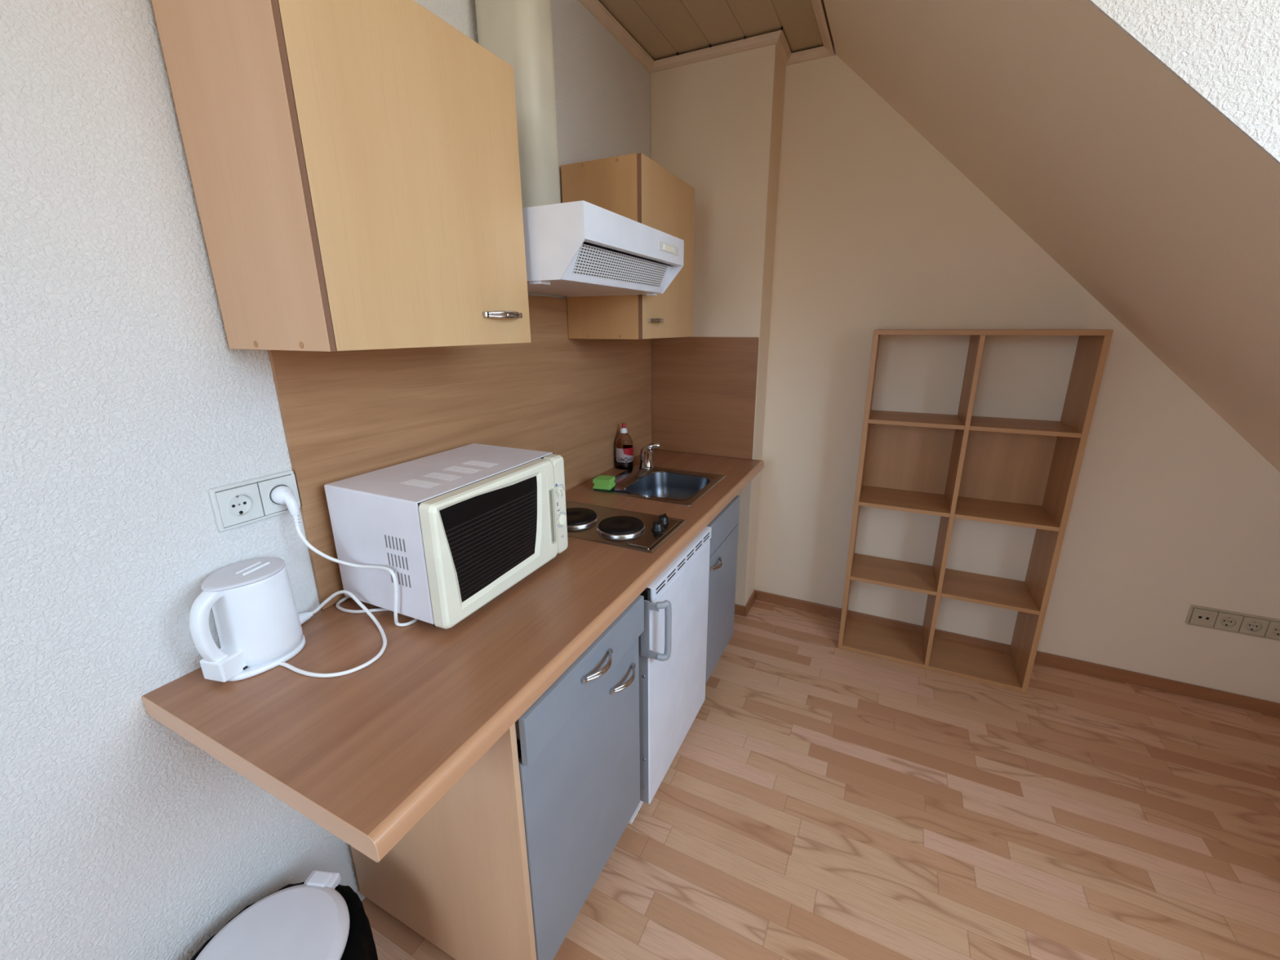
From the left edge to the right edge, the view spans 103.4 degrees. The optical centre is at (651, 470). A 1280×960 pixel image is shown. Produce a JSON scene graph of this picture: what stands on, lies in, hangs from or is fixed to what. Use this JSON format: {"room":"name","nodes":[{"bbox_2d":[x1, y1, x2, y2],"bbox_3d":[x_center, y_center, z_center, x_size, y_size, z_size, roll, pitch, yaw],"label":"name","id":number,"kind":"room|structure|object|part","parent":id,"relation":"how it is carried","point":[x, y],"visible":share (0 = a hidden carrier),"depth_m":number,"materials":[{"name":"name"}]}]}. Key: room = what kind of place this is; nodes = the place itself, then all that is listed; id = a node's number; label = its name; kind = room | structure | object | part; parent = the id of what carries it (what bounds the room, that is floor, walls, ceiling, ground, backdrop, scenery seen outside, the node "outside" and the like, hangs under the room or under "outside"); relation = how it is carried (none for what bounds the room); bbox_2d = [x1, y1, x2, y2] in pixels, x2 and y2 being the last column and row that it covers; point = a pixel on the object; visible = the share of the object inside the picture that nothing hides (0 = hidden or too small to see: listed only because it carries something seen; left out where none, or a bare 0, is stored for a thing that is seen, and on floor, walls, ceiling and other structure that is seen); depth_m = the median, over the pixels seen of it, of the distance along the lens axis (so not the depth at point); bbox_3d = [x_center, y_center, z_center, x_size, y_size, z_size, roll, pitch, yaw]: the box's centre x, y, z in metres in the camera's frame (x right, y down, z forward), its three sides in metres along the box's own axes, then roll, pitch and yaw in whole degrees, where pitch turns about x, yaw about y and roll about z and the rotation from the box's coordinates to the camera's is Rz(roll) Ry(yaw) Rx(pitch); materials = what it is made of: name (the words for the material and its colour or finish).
{"room":"studio apartment","nodes":[
{"label":"studio apartment","id":0,"kind":"room"},
{"bbox_2d":[0,0,650,959],"bbox_3d":[-0.966,-0.048,0.723,0.120,2.629,4.818,7,17,24],"label":"wall","id":1,"kind":"structure","parent":0,"point":[125,397],"depth_m":0.82,"materials":[{"name":"white paint"}]},
{"bbox_2d":[208,470,300,532],"bbox_3d":[-0.778,0.058,1.001,0.013,0.085,0.147,7,17,24],"label":"double socket","id":2,"kind":"object","parent":1,"relation":"attached to","point":[239,504],"visible":0.94,"depth_m":0.98,"materials":[{"name":"grey plastic"}]},
{"bbox_2d":[228,494,250,515],"bbox_3d":[-0.794,0.065,0.974,0.002,0.040,0.040,7,17,24],"label":"socket","id":3,"kind":"object","parent":2,"relation":"on","point":[238,504],"depth_m":0.97,"materials":[{"name":"grey plastic"}]},
{"bbox_2d":[151,0,531,351],"bbox_3d":[-0.517,-0.534,0.987,0.335,0.564,0.484,7,17,24],"label":"upper cabinet","id":4,"kind":"object","parent":1,"relation":"attached to","point":[354,167],"visible":1,"depth_m":0.82,"materials":[{"name":"brown wood"}]},
{"bbox_3d":[-0.400,-0.520,0.933,0.016,0.562,0.481,7,17,24],"label":"door","id":5,"kind":"part","parent":4,"relation":"part of","materials":[{"name":"brown wood"}]},
{"bbox_3d":[-0.317,-0.342,1.110,0.032,0.016,0.119,7,17,24],"label":"handle","id":6,"kind":"part","parent":4,"relation":"part of","materials":[{"name":"silver metal"}]},
{"bbox_2d":[267,294,652,609],"bbox_3d":[-0.373,-0.245,1.801,0.010,0.715,1.735,7,17,24],"label":"backsplash","id":7,"kind":"structure","parent":1,"relation":"attached to","point":[345,415],"depth_m":1.42,"materials":[{"name":"brown wood"}]},
{"bbox_2d":[522,200,684,297],"bbox_3d":[-0.223,-0.602,1.458,0.458,0.164,0.580,7,17,24],"label":"hood","id":8,"kind":"object","parent":1,"relation":"attached to","point":[578,248],"visible":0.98,"depth_m":1.24,"materials":[{"name":"white metal"}]},
{"bbox_2d":[475,0,560,208],"bbox_3d":[-0.358,-1.091,1.354,0.188,0.833,0.134,7,17,24],"label":"duct","id":9,"kind":"object","parent":8,"relation":"on","point":[519,33],"visible":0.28,"depth_m":1.31,"materials":[{"name":"white metal"}]},
{"bbox_3d":[-0.073,-0.551,1.398,0.040,0.080,0.568,7,17,24],"label":"filter frame","id":10,"kind":"part","parent":8,"relation":"part of","materials":[{"name":"white metal"}]},
{"bbox_3d":[0.053,-0.660,1.504,0.004,0.024,0.145,7,17,24],"label":"switch panel","id":11,"kind":"part","parent":8,"relation":"part of","materials":[{"name":"grey plastic"}]},
{"bbox_2d":[560,152,694,339],"bbox_3d":[-0.052,-0.800,1.925,0.335,0.568,0.477,7,17,24],"label":"upper cabinet","id":12,"kind":"object","parent":1,"relation":"attached to","point":[635,187],"visible":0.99,"depth_m":1.76,"materials":[{"name":"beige wood"}]},
{"bbox_3d":[0.026,-0.535,1.802,0.032,0.016,0.119,7,17,24],"label":"handle","id":13,"kind":"part","parent":12,"relation":"part of","materials":[{"name":"silver metal"}]},
{"bbox_3d":[0.065,-0.785,1.872,0.016,0.566,0.474,7,17,24],"label":"door","id":14,"kind":"part","parent":12,"relation":"part of","materials":[{"name":"brown wood"}]},
{"bbox_2d":[577,0,834,73],"bbox_3d":[-0.580,-1.179,0.208,0.742,0.028,4.618,7,17,24],"label":"trim","id":15,"kind":"structure","parent":1,"relation":"attached to","point":[594,7],"depth_m":2.02,"materials":[{"name":"brown wood"}]},
{"bbox_2d":[598,0,834,61],"bbox_3d":[-0.577,-1.227,0.193,0.750,0.060,4.618,7,17,24],"label":"ceiling","id":16,"kind":"structure","parent":0,"point":[663,28],"depth_m":1.89,"materials":[{"name":"brown wood"}]},
{"bbox_2d":[650,44,785,606],"bbox_3d":[0.286,-0.525,2.515,0.544,2.562,0.191,7,17,24],"label":"wall","id":17,"kind":"structure","parent":0,"point":[716,124],"depth_m":2.21,"materials":[{"name":"white paint"}]},
{"bbox_2d":[652,337,759,459],"bbox_3d":[0.247,-0.359,2.466,0.531,0.568,0.010,7,17,24],"label":"backsplash","id":18,"kind":"structure","parent":17,"relation":"attached to","point":[704,388],"depth_m":2.45,"materials":[{"name":"brown wood"}]},
{"bbox_2d":[676,26,782,55],"bbox_3d":[0.304,-1.710,2.016,0.438,0.008,0.005,7,17,24],"label":"trim","id":19,"kind":"structure","parent":17,"relation":"attached to","point":[781,28],"depth_m":1.99,"materials":[{"name":"brown wood"}]},
{"bbox_2d":[734,604,744,616],"bbox_3d":[0.381,0.724,2.708,0.244,0.054,0.013,7,17,24],"label":"baseboard","id":20,"kind":"structure","parent":17,"relation":"attached to","point":[739,609],"depth_m":2.66,"materials":[{"name":"brown wood"}]},
{"bbox_2d":[743,589,756,616],"bbox_3d":[0.538,0.715,2.737,0.013,0.054,0.204,7,17,24],"label":"baseboard","id":21,"kind":"structure","parent":17,"relation":"attached to","point":[748,605],"depth_m":2.71,"materials":[{"name":"brown wood"}]},
{"bbox_2d":[361,599,1279,959],"bbox_3d":[0.400,1.430,0.466,3.100,0.080,4.818,7,17,24],"label":"floor","id":22,"kind":"structure","parent":0,"point":[820,800],"depth_m":1.54,"materials":[{"name":"brown wood"}]},
{"bbox_2d":[191,870,377,959],"bbox_3d":[-0.710,1.062,0.980,0.329,0.352,0.331,7,17,24],"label":"waste bin","id":23,"kind":"object","parent":22,"relation":"on","point":[318,917],"visible":1,"depth_m":0.98,"materials":[{"name":"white plastic"}]},
{"bbox_2d":[350,595,644,959],"bbox_3d":[-0.369,0.732,1.300,0.616,0.811,0.495,7,17,24],"label":"base cabinet","id":24,"kind":"object","parent":22,"relation":"on","point":[503,866],"visible":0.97,"depth_m":1.08,"materials":[{"name":"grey wood"}]},
{"bbox_3d":[-0.495,0.762,1.094,0.566,0.756,0.014,7,17,24],"label":"panel","id":25,"kind":"part","parent":24,"relation":"part of","materials":[{"name":"brown wood"}]},
{"bbox_2d":[141,448,764,862],"bbox_3d":[-0.171,0.190,1.651,0.600,0.038,2.057,7,17,24],"label":"countertop","id":26,"kind":"structure","parent":24,"relation":"on","point":[364,754],"depth_m":0.89,"materials":[{"name":"brown wood"}]},
{"bbox_2d":[189,556,386,682],"bbox_3d":[-0.677,0.262,0.996,0.291,0.184,0.236,-3,16,-9],"label":"kettle","id":27,"kind":"object","parent":26,"relation":"on","point":[257,619],"visible":1,"depth_m":0.92,"materials":[{"name":"white plastic"}]},
{"bbox_3d":[-0.772,0.280,0.893,0.032,0.149,0.061,3,16,12],"label":"handle","id":28,"kind":"part","parent":27,"relation":"part of","materials":[{"name":"white plastic"}]},
{"bbox_3d":[-0.758,0.190,0.938,0.114,0.006,0.131,7,17,24],"label":"lid","id":29,"kind":"part","parent":27,"relation":"part of","materials":[{"name":"white plastic"}]},
{"bbox_3d":[-0.647,0.324,1.008,0.263,0.058,0.201,7,17,24],"label":"power cord","id":30,"kind":"part","parent":27,"relation":"part of","materials":[{"name":"white plastic"}]},
{"bbox_2d":[270,443,568,629],"bbox_3d":[-0.491,0.136,1.213,0.359,0.306,0.535,7,17,24],"label":"microwave","id":31,"kind":"object","parent":26,"relation":"on","point":[434,539],"visible":1,"depth_m":1.09,"materials":[{"name":"white plastic"}]},
{"bbox_3d":[-0.625,0.201,1.078,0.228,0.254,0.127,7,17,24],"label":"power cord","id":32,"kind":"part","parent":31,"relation":"part of","materials":[{"name":"white plastic"}]},
{"bbox_3d":[-0.348,0.148,1.168,0.036,0.272,0.390,7,17,24],"label":"door","id":33,"kind":"part","parent":31,"relation":"part of","materials":[{"name":"beige plastic"}]},
{"bbox_3d":[-0.255,0.092,1.363,0.034,0.272,0.052,7,17,24],"label":"control panel","id":34,"kind":"part","parent":31,"relation":"part of","materials":[{"name":"beige plastic"}]},
{"bbox_2d":[615,422,633,469],"bbox_3d":[-0.121,-0.112,2.268,0.081,0.204,0.081,7,17,24],"label":"dish soap bottle","id":35,"kind":"object","parent":26,"relation":"on","point":[624,442],"visible":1,"depth_m":2.24,"materials":[{"name":"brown plastic"}]},
{"bbox_2d":[565,499,687,553],"bbox_3d":[-0.158,0.157,1.640,0.486,0.030,0.274,7,17,24],"label":"cooktop","id":36,"kind":"object","parent":26,"relation":"in","point":[627,529],"visible":0.9,"depth_m":1.59,"materials":[{"name":"silver metal"}]},
{"bbox_3d":[0.021,0.172,1.581,0.040,0.027,0.040,7,17,24],"label":"control knob","id":37,"kind":"part","parent":36,"relation":"part of","materials":[{"name":"black plastic"}]},
{"bbox_3d":[0.039,0.156,1.637,0.040,0.027,0.040,7,17,24],"label":"control knob","id":38,"kind":"part","parent":36,"relation":"part of","materials":[{"name":"black plastic"}]},
{"bbox_2d":[639,442,660,469],"bbox_3d":[-0.021,-0.058,2.231,0.092,0.116,0.152,5,17,18],"label":"tap","id":39,"kind":"object","parent":26,"relation":"on","point":[646,461],"visible":1,"depth_m":2.25,"materials":[{"name":"silver metal"}]},
{"bbox_3d":[-0.014,-0.058,2.212,0.035,0.074,0.130,-1,16,-4],"label":"spout","id":40,"kind":"part","parent":39,"relation":"part of","materials":[{"name":"silver metal"}]},
{"bbox_3d":[0.007,-0.106,2.265,0.070,0.042,0.030,-1,16,-2],"label":"lever","id":41,"kind":"part","parent":39,"relation":"part of","materials":[{"name":"silver metal"}]},
{"bbox_2d":[589,464,725,506],"bbox_3d":[0.039,0.112,2.091,0.429,0.136,0.424,7,17,24],"label":"sink","id":42,"kind":"object","parent":26,"relation":"in","point":[678,486],"visible":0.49,"depth_m":2.18,"materials":[{"name":"silver metal"}]},
{"bbox_2d":[592,475,615,491],"bbox_3d":[-0.184,0.049,1.979,0.072,0.046,0.062,5,16,16],"label":"sponge","id":43,"kind":"object","parent":42,"relation":"on","point":[602,482],"visible":1,"depth_m":1.95,"materials":[{"name":"green plastic"}]},
{"bbox_2d":[625,471,710,498],"bbox_3d":[0.071,0.120,2.071,0.282,0.131,0.329,7,17,24],"label":"basin","id":44,"kind":"object","parent":42,"relation":"in","point":[661,485],"depth_m":2.20,"materials":[{"name":"metal"}]},
{"bbox_3d":[-0.138,0.742,1.187,0.016,0.564,0.462,7,17,24],"label":"door","id":45,"kind":"part","parent":24,"relation":"part of","materials":[{"name":"grey paint"}]},
{"bbox_3d":[-0.125,0.421,1.091,0.014,0.100,0.466,7,17,24],"label":"drawer","id":46,"kind":"part","parent":24,"relation":"part of","materials":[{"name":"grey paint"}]},
{"bbox_3d":[-0.106,0.418,1.080,0.032,0.016,0.117,7,17,24],"label":"handle","id":47,"kind":"part","parent":24,"relation":"part of","materials":[{"name":"silver metal"}]},
{"bbox_3d":[-0.061,0.511,1.239,0.032,0.016,0.117,7,17,24],"label":"handle","id":48,"kind":"part","parent":24,"relation":"part of","materials":[{"name":"silver metal"}]},
{"bbox_3d":[-0.053,0.998,1.471,0.020,0.008,0.057,7,17,24],"label":"trim","id":49,"kind":"part","parent":24,"relation":"part of","materials":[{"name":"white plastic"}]},
{"bbox_2d":[638,526,711,806],"bbox_3d":[-0.126,0.613,1.718,0.605,0.809,0.496,7,17,24],"label":"fridge","id":50,"kind":"object","parent":22,"relation":"on","point":[673,642],"visible":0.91,"depth_m":1.52,"materials":[{"name":"white metal"}]},
{"bbox_3d":[0.013,0.419,1.323,0.082,0.177,0.029,0,16,0],"label":"handle","id":51,"kind":"part","parent":50,"relation":"part of","materials":[{"name":"white plastic"}]},
{"bbox_2d":[705,495,740,683],"bbox_3d":[0.035,0.501,2.109,0.605,0.811,0.360,7,17,24],"label":"base cabinet","id":52,"kind":"object","parent":22,"relation":"on","point":[725,526],"visible":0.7,"depth_m":1.95,"materials":[{"name":"grey wood"}]},
{"bbox_3d":[0.240,0.335,1.815,0.030,0.016,0.104,7,17,24],"label":"handle","id":53,"kind":"part","parent":52,"relation":"part of","materials":[{"name":"silver metal"}]},
{"bbox_2d":[837,328,1113,693],"bbox_3d":[1.275,0.149,2.163,0.742,1.452,0.270,7,17,24],"label":"shelf unit","id":54,"kind":"object","parent":22,"relation":"on","point":[1024,473],"visible":1,"depth_m":2.15,"materials":[{"name":"brown wood"}]},
{"bbox_3d":[0.948,0.118,2.312,0.020,1.432,0.270,7,17,24],"label":"panel","id":55,"kind":"part","parent":54,"relation":"part of","materials":[{"name":"brown wood"}]},
{"bbox_3d":[1.167,-0.077,2.301,0.342,0.344,0.007,7,17,24],"label":"panel","id":56,"kind":"part","parent":54,"relation":"part of","materials":[{"name":"brown wood"}]},
{"bbox_3d":[1.493,-0.037,2.155,0.342,0.344,0.007,7,17,24],"label":"panel","id":57,"kind":"part","parent":54,"relation":"part of","materials":[{"name":"brown wood"}]},
{"bbox_3d":[1.603,0.200,2.020,0.020,1.432,0.270,7,17,24],"label":"panel","id":58,"kind":"part","parent":54,"relation":"part of","materials":[{"name":"brown wood"}]},
{"bbox_2d":[754,45,1279,702],"bbox_3d":[1.462,-0.454,2.132,3.000,2.629,0.120,7,17,24],"label":"wall","id":59,"kind":"structure","parent":0,"point":[1172,510],"depth_m":2.11,"materials":[{"name":"white paint"}]},
{"bbox_2d":[755,590,1279,716],"bbox_3d":[1.643,0.828,2.331,2.342,0.054,0.013,7,17,24],"label":"baseboard","id":60,"kind":"structure","parent":59,"relation":"attached to","point":[1233,700],"depth_m":2.21,"materials":[{"name":"brown wood"}]},
{"bbox_2d":[1185,604,1279,640],"bbox_3d":[2.275,0.591,1.950,0.300,0.085,0.013,7,17,24],"label":"wall sockets","id":61,"kind":"object","parent":59,"relation":"attached to","point":[1268,628],"visible":1,"depth_m":1.95,"materials":[{"name":"beige plastic"}]},
{"bbox_2d":[1221,617,1235,626],"bbox_3d":[2.244,0.586,1.967,0.040,0.040,0.002,7,17,24],"label":"socket","id":62,"kind":"object","parent":61,"relation":"on","point":[1225,621],"depth_m":1.97,"materials":[{"name":"beige plastic"}]},
{"bbox_2d":[1246,622,1260,630],"bbox_3d":[2.308,0.594,1.937,0.040,0.040,0.002,7,17,24],"label":"socket","id":63,"kind":"object","parent":61,"relation":"on","point":[1250,625],"depth_m":1.94,"materials":[{"name":"beige plastic"}]},
{"bbox_2d":[1273,626,1279,635],"bbox_3d":[2.372,0.602,1.907,0.040,0.040,0.002,7,17,24],"label":"socket","id":64,"kind":"object","parent":61,"relation":"on","point":[1276,628],"depth_m":1.91,"materials":[{"name":"beige plastic"}]},
{"bbox_2d":[823,0,1279,471],"bbox_3d":[1.490,-0.427,1.298,2.250,2.264,1.317,7,17,24],"label":"ceiling","id":65,"kind":"structure","parent":0,"point":[1156,204],"depth_m":1.24,"materials":[{"name":"white paint"}]},
{"bbox_2d":[1087,0,1279,164],"bbox_3d":[1.047,-0.386,0.767,1.900,1.811,0.006,7,17,24],"label":"wall","id":66,"kind":"structure","parent":0,"point":[1227,52],"depth_m":0.78,"materials":[{"name":"white paint"}]}
]}

